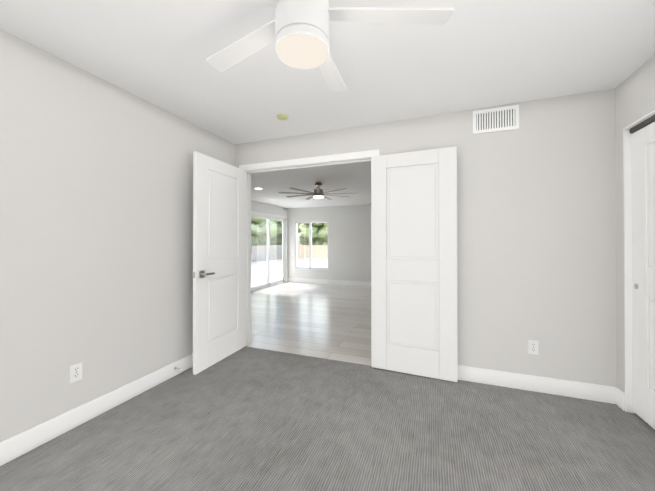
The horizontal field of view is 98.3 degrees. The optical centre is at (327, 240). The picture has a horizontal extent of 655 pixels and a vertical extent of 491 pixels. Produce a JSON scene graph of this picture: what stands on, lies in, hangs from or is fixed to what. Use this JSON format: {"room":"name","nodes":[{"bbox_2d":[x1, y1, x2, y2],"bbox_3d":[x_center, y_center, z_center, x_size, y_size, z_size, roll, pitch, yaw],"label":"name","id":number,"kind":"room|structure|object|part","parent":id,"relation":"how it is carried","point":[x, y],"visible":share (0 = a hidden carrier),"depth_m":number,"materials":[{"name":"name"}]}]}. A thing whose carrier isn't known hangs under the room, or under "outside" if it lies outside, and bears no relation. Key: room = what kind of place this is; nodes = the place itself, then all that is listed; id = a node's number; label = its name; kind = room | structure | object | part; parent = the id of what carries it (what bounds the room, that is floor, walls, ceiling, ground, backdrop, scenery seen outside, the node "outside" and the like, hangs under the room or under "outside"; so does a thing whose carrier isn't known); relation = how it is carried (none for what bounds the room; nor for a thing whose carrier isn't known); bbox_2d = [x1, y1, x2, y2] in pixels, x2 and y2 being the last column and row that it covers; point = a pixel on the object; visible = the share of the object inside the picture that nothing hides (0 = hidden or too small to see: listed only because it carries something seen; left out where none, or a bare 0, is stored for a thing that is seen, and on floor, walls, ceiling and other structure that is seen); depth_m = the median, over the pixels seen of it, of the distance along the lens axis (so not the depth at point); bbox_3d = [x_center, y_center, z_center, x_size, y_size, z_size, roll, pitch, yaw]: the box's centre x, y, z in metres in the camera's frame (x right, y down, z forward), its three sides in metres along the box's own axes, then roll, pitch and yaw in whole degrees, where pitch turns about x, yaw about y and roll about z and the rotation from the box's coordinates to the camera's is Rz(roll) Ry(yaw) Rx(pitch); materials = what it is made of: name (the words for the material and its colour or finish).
{"room":"empty bedroom","nodes":[
{"label":"empty bedroom","id":0,"kind":"room"},
{"bbox_2d":[0,29,234,441],"bbox_3d":[-2.264,0.031,0.598,0.120,2.440,6.140,0,0,21],"label":"wall","id":1,"kind":"structure","parent":0,"point":[96,226],"depth_m":1.97,"materials":[{"name":"paint"}]},
{"bbox_2d":[69,362,81,383],"bbox_3d":[-1.700,0.895,1.913,0.009,0.116,0.072,0,0,21],"label":"outlet","id":2,"kind":"object","parent":1,"relation":"attached to","point":[73,373],"visible":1,"depth_m":1.91,"materials":[{"name":"white plastic"}]},
{"bbox_2d":[0,353,192,465],"bbox_3d":[-2.183,1.186,0.616,0.013,0.130,6.004,0,0,21],"label":"baseboard","id":3,"kind":"structure","parent":1,"relation":"attached to","point":[20,444],"depth_m":1.94,"materials":[{"name":"white wood"}]},
{"bbox_2d":[251,200,287,277],"bbox_3d":[-2.154,0.069,6.585,0.120,2.440,4.910,0,0,21],"label":"wall","id":4,"kind":"structure","parent":0,"point":[256,206],"depth_m":7.96,"materials":[{"name":"paint"}]},
{"bbox_2d":[251,212,285,291],"bbox_3d":[-1.648,0.298,7.884,0.115,2.000,1.880,0,0,21],"label":"sliding door","id":5,"kind":"structure","parent":4,"relation":"in","point":[268,253],"depth_m":7.89,"materials":[{"name":"white plastic"}]},
{"bbox_2d":[251,211,286,281],"bbox_3d":[-1.604,0.283,7.868,0.008,2.030,1.940,0,0,21],"label":"door frame","id":6,"kind":"structure","parent":4,"relation":"attached to","point":[286,236],"depth_m":8.75,"materials":[{"name":"white wood"}]},
{"bbox_2d":[246,282,370,365],"bbox_3d":[0.992,1.332,5.397,6.840,0.100,5.150,0,0,21],"label":"floor","id":7,"kind":"structure","parent":0,"point":[329,321],"depth_m":4.50,"materials":[{"name":"grey wood"}]},
{"bbox_2d":[251,161,370,207],"bbox_3d":[1.013,-1.138,5.469,6.840,0.240,5.030,0,0,21],"label":"ceiling","id":8,"kind":"structure","parent":0,"point":[354,179],"depth_m":5.27,"materials":[{"name":"paint"}]},
{"bbox_2d":[278,182,346,199],"bbox_3d":[-0.158,-0.884,5.033,1.378,0.272,1.366,0,0,21],"label":"fan","id":9,"kind":"object","parent":8,"relation":"hanging from","point":[317,193],"visible":1,"depth_m":4.94,"materials":[{"name":"black metal"}]},
{"bbox_2d":[0,346,654,490],"bbox_3d":[-0.176,1.296,-0.194,4.580,0.100,6.140,0,0,21],"label":"floor carpet","id":10,"kind":"object","parent":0,"point":[245,418],"visible":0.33,"depth_m":1.80,"materials":[{"name":"grey carpet"}]},
{"bbox_2d":[0,0,654,143],"bbox_3d":[-0.155,-1.243,-0.121,4.580,0.100,6.260,0,0,21],"label":"ceiling","id":11,"kind":"structure","parent":0,"point":[472,54],"depth_m":1.82,"materials":[{"name":"paint"}]},
{"bbox_2d":[277,114,287,119],"bbox_3d":[-0.427,-1.165,2.683,0.110,0.021,0.110,0,0,21],"label":"smoke detector","id":12,"kind":"object","parent":11,"relation":"attached to","point":[282,116],"visible":1,"depth_m":2.66,"materials":[{"name":"beige plastic"}]},
{"bbox_2d":[206,0,453,90],"bbox_3d":[-0.107,-0.997,1.290,1.275,0.375,1.241,0,0,21],"label":"ceiling fan","id":13,"kind":"object","parent":11,"relation":"hanging from","point":[297,31],"visible":1,"depth_m":1.24,"materials":[{"name":"white plastic"}]},
{"bbox_2d":[288,205,370,281],"bbox_3d":[1.875,0.077,7.760,6.840,2.440,0.120,0,0,21],"label":"wall","id":14,"kind":"structure","parent":0,"point":[349,243],"depth_m":8.24,"materials":[{"name":"paint"}]},
{"bbox_2d":[294,268,328,270],"bbox_3d":[-0.487,0.885,8.574,1.160,0.025,0.045,0,0,21],"label":"window sill","id":15,"kind":"structure","parent":14,"relation":"attached to","point":[312,269],"depth_m":8.54,"materials":[{"name":"white wood"}]},
{"bbox_2d":[295,221,328,269],"bbox_3d":[-0.465,0.147,8.638,1.120,1.450,0.080,0,0,21],"label":"window","id":16,"kind":"structure","parent":14,"relation":"in","point":[309,245],"depth_m":8.63,"materials":[{"name":"white plastic"}]},
{"bbox_2d":[287,278,370,286],"bbox_3d":[1.852,1.231,7.690,6.600,0.130,0.013,0,0,21],"label":"baseboard","id":17,"kind":"structure","parent":14,"relation":"attached to","point":[333,282],"depth_m":8.33,"materials":[{"name":"white wood"}]},
{"bbox_2d":[235,89,616,386],"bbox_3d":[0.109,0.047,3.050,6.840,2.440,0.120,0,0,21],"label":"wall","id":18,"kind":"structure","parent":0,"point":[536,226],"depth_m":2.38,"materials":[{"name":"paint"}]},
{"bbox_2d":[193,151,245,374],"bbox_3d":[-1.114,0.213,3.006,0.152,2.084,0.776,0,0,20],"label":"door","id":19,"kind":"structure","parent":18,"relation":"in","point":[219,260],"depth_m":2.91,"materials":[{"name":"white wood"}]},
{"bbox_3d":[-1.212,0.325,2.727,0.152,0.066,0.186,0,0,20],"label":"handle","id":20,"kind":"part","parent":19,"relation":"part of","materials":[{"name":"grey metal"}]},
{"bbox_2d":[239,149,379,344],"bbox_3d":[-0.249,0.181,3.184,1.696,2.174,0.152,0,0,21],"label":"door frame","id":21,"kind":"structure","parent":18,"relation":"attached to","point":[248,205],"depth_m":3.29,"materials":[{"name":"white wood"}]},
{"bbox_2d":[371,146,457,381],"bbox_3d":[0.796,0.210,2.665,0.775,2.084,0.036,0,0,23],"label":"door","id":22,"kind":"structure","parent":18,"relation":"in","point":[414,263],"depth_m":2.64,"materials":[{"name":"white wood"}]},
{"bbox_2d":[473,105,518,133],"bbox_3d":[1.469,-1.054,2.477,0.355,0.205,0.012,0,0,21],"label":"air vent","id":23,"kind":"object","parent":18,"relation":"in","point":[496,119],"visible":1,"depth_m":2.47,"materials":[{"name":"white metal"}]},
{"bbox_2d":[528,340,538,354],"bbox_3d":[1.724,0.898,2.370,0.072,0.116,0.009,0,0,21],"label":"outlet","id":24,"kind":"object","parent":18,"relation":"attached to","point":[531,346],"visible":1,"depth_m":2.37,"materials":[{"name":"white plastic"}]},
{"bbox_2d":[458,365,616,403],"bbox_3d":[1.378,1.198,2.496,1.819,0.130,0.013,0,0,21],"label":"baseboard","id":25,"kind":"structure","parent":18,"relation":"attached to","point":[583,390],"depth_m":2.34,"materials":[{"name":"white wood"}]},
{"bbox_2d":[615,55,654,392],"bbox_3d":[1.231,0.023,-0.649,0.120,2.440,6.020,0,0,21],"label":"wall","id":26,"kind":"structure","parent":0,"point":[634,96],"depth_m":2.11,"materials":[{"name":"paint"}]},
{"bbox_2d":[616,388,624,410],"bbox_3d":[1.166,1.178,-0.639,0.013,0.130,6.007,0,0,21],"label":"baseboard","id":27,"kind":"structure","parent":26,"relation":"attached to","point":[620,398],"depth_m":2.12,"materials":[{"name":"white wood"}]},
{"bbox_2d":[623,110,654,412],"bbox_3d":[1.924,0.210,1.199,0.120,2.090,1.870,0,0,21],"label":"door frame","id":28,"kind":"structure","parent":26,"relation":"attached to","point":[628,297],"depth_m":2.08,"materials":[{"name":"white wood"}]},
{"bbox_2d":[630,115,654,132],"bbox_3d":[1.936,-0.812,1.201,0.085,0.045,1.846,0,0,21],"label":"track rail","id":29,"kind":"object","parent":26,"relation":"attached to","point":[644,123],"visible":0.6,"depth_m":1.95,"materials":[{"name":"grey metal"}]},
{"bbox_2d":[631,122,654,428],"bbox_3d":[2.076,0.232,1.619,0.032,2.028,0.950,0,0,21],"label":"closet door","id":30,"kind":"structure","parent":26,"relation":"in","point":[643,206],"depth_m":1.95,"materials":[{"name":"white wood"}]},
{"label":"outside","id":31,"kind":"structure","parent":0,"visible":0},
{"bbox_2d":[251,258,327,280],"bbox_3d":[1.181,1.459,9.603,60.000,0.200,60.000,0,0,21],"label":"ground","id":32,"kind":"structure","parent":31,"point":[279,269],"depth_m":15.02,"materials":[{"name":"white concrete"}]},
{"bbox_2d":[251,280,272,286],"bbox_3d":[-3.434,1.331,7.607,3.000,0.030,4.120,0,0,21],"label":"patio","id":33,"kind":"structure","parent":32,"relation":"on","point":[253,283],"depth_m":8.87,"materials":[{"name":"white concrete"}]},
{"bbox_2d":[251,245,327,261],"bbox_3d":[2.995,0.819,7.324,23.000,1.050,27.000,0,0,21],"label":"fence","id":34,"kind":"object","parent":32,"relation":"on","point":[320,249],"depth_m":21.84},
{"bbox_2d":[251,217,327,245],"bbox_3d":[-2.876,-1.850,18.261,24.234,6.627,30.818,0,0,21],"label":"trees","id":35,"kind":"object","parent":32,"relation":"on","point":[303,236],"depth_m":23.71,"materials":[{"name":"green plant"}]}
]}

